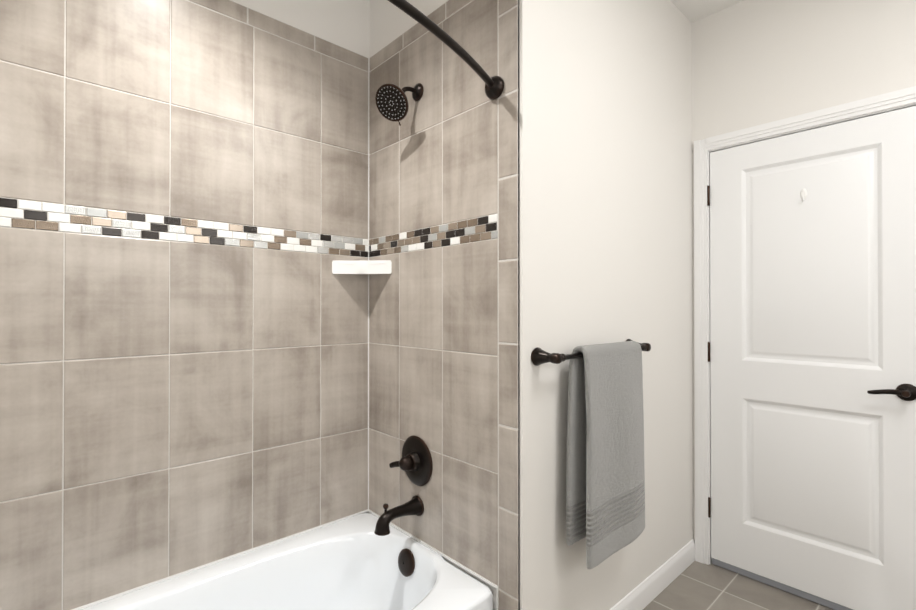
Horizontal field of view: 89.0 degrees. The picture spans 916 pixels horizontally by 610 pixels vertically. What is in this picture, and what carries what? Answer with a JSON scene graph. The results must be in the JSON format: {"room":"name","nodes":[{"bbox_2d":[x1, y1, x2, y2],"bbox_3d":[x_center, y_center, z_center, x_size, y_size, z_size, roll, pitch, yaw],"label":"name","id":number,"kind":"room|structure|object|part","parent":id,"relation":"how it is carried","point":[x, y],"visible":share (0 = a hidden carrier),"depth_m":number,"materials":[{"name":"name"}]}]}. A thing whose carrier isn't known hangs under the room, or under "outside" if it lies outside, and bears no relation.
{"room":"bathroom","nodes":[
{"label":"bathroom","id":0,"kind":"room"},
{"bbox_2d":[231,0,369,513],"bbox_3d":[-1.027,-0.081,1.558,1.626,2.667,0.100,0,0,-43],"label":"wall","id":1,"kind":"structure","parent":0,"point":[344,24],"depth_m":1.94,"materials":[{"name":"white paint"}]},
{"bbox_2d":[0,0,367,609],"bbox_3d":[-0.953,-0.099,1.552,1.526,1.998,0.008,0,0,-43],"label":"wall tiles","id":2,"kind":"structure","parent":1,"relation":"attached to","point":[183,307],"depth_m":1.55,"materials":[{"name":"tile"}]},
{"bbox_2d":[71,58,497,609],"bbox_3d":[-0.692,0.076,1.262,1.519,2.351,0.774,0,0,-43],"label":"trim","id":3,"kind":"structure","parent":1,"relation":"attached to","point":[282,539],"depth_m":1.75,"materials":[{"name":"white ceramic"}]},
{"bbox_2d":[332,260,391,275],"bbox_3d":[-0.400,-0.158,1.935,0.176,0.056,0.176,0,0,-43],"label":"soap shelf","id":4,"kind":"object","parent":1,"relation":"attached to","point":[368,267],"visible":1,"depth_m":1.94,"materials":[{"name":"white ceramic"}]},
{"bbox_2d":[369,0,692,609],"bbox_3d":[0.390,-0.076,2.267,1.418,2.667,0.975,0,0,-43],"label":"wall block","id":5,"kind":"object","parent":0,"point":[605,171],"visible":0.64,"depth_m":1.75,"materials":[{"name":"white paint"}]},
{"bbox_2d":[369,0,519,609],"bbox_3d":[-0.106,0.079,1.751,0.008,2.351,0.862,0,0,-43],"label":"wall tiles","id":6,"kind":"structure","parent":5,"relation":"attached to","point":[444,294],"depth_m":1.65,"materials":[{"name":"tile"}]},
{"bbox_2d":[374,495,423,535],"bbox_3d":[-0.224,0.774,1.728,0.192,0.101,0.075,0,0,-43],"label":"tub spout","id":7,"kind":"object","parent":6,"relation":"attached to","point":[414,505],"visible":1,"depth_m":1.71,"materials":[{"name":"black metal"}]},
{"bbox_2d":[375,83,423,125],"bbox_3d":[-0.217,-0.767,1.744,0.171,0.177,0.131,0,0,-43],"label":"shower head","id":8,"kind":"object","parent":6,"relation":"attached to","point":[391,100],"visible":1,"depth_m":1.72},
{"bbox_2d":[389,435,432,485],"bbox_3d":[-0.187,0.600,1.772,0.079,0.190,0.190,0,0,-43],"label":"handle","id":9,"kind":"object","parent":6,"relation":"attached to","point":[414,463],"depth_m":1.76,"materials":[{"name":"black metal"}]},
{"bbox_2d":[388,0,503,99],"bbox_3d":[-0.389,-0.701,0.937,1.518,0.072,0.209,0,0,-43],"label":"shower curtain rod","id":10,"kind":"object","parent":6,"relation":"attached to","point":[494,86],"visible":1,"depth_m":1.25,"materials":[{"name":"black metal"}]},
{"bbox_2d":[531,339,650,365],"bbox_3d":[0.496,0.164,1.639,0.650,0.058,0.092,0,0,-43],"label":"towel bar","id":11,"kind":"object","parent":5,"relation":"attached to","point":[539,356],"visible":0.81,"depth_m":1.44,"materials":[{"name":"black metal"}]},
{"bbox_2d":[566,341,644,569],"bbox_3d":[0.528,0.487,1.618,0.419,0.709,0.087,0,0,-43],"label":"hanging towel","id":12,"kind":"object","parent":11,"relation":"hanging from","point":[605,493],"visible":1,"depth_m":1.54,"materials":[{"name":"grey fabric"}]},
{"bbox_2d":[610,539,694,609],"bbox_3d":[0.688,1.206,1.862,1.318,0.098,0.014,0,0,-43],"label":"baseboard","id":13,"kind":"structure","parent":5,"relation":"attached to","point":[649,589],"depth_m":2.00,"materials":[{"name":"white wood"}]},
{"bbox_2d":[670,0,743,22],"bbox_3d":[0.579,-1.448,0.868,3.044,0.060,3.300,0,0,-43],"label":"ceiling","id":14,"kind":"structure","parent":0,"point":[692,11],"depth_m":2.20,"materials":[{"name":"paint"}]},
{"bbox_2d":[643,561,834,609],"bbox_3d":[0.579,1.279,0.853,3.044,0.060,3.300,0,0,-43],"label":"floor","id":15,"kind":"structure","parent":0,"point":[695,585],"depth_m":2.02,"materials":[{"name":"tile"}]},
{"bbox_2d":[81,513,492,609],"bbox_3d":[-0.692,1.075,1.257,1.514,0.352,0.768,0,0,-43],"label":"bathtub","id":16,"kind":"object","parent":15,"relation":"on","point":[356,562],"visible":0.98,"depth_m":1.70,"materials":[{"name":"white ceramic"}]},
{"bbox_2d":[692,0,915,539],"bbox_3d":[1.958,-0.081,1.536,0.100,2.667,2.225,0,0,-43],"label":"wall","id":17,"kind":"structure","parent":0,"point":[756,62],"depth_m":2.03,"materials":[{"name":"white paint"}]},
{"bbox_2d":[694,86,915,564],"bbox_3d":[1.513,0.223,2.005,0.117,2.066,0.900,0,0,-43],"label":"door frame","id":18,"kind":"structure","parent":17,"relation":"attached to","point":[863,108],"depth_m":2.27,"materials":[{"name":"white wood"}]},
{"bbox_2d":[707,106,915,609],"bbox_3d":[1.488,0.239,1.989,0.048,1.962,0.776,0,0,-43],"label":"door","id":19,"kind":"structure","parent":17,"relation":"in","point":[812,343],"depth_m":1.95,"materials":[{"name":"paint"}]},
{"bbox_3d":[1.216,0.224,2.258,0.012,1.606,0.012,0,0,-43],"label":"door hinges","id":20,"kind":"part","parent":19,"relation":"part of","materials":[{"name":"black metal"}]},
{"bbox_2d":[712,558,852,609],"bbox_3d":[1.491,1.233,1.978,0.012,0.032,0.758,0,0,-43],"label":"door sweep","id":21,"kind":"object","parent":19,"relation":"attached to","point":[805,595],"depth_m":2.05,"materials":[{"name":"grey metal"}]},
{"bbox_2d":[800,188,806,200],"bbox_3d":[1.470,-0.470,1.983,0.025,0.058,0.025,0,0,-43],"label":"hook","id":22,"kind":"object","parent":19,"relation":"attached to","point":[803,194],"visible":1,"depth_m":1.99,"materials":[{"name":"white plastic"}]},
{"bbox_2d":[867,384,915,400],"bbox_3d":[1.641,0.328,1.759,0.062,0.065,0.141,0,0,-43],"label":"door lever","id":23,"kind":"object","parent":19,"relation":"attached to","point":[905,392],"visible":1,"depth_m":1.74,"materials":[{"name":"black metal"}]}
]}

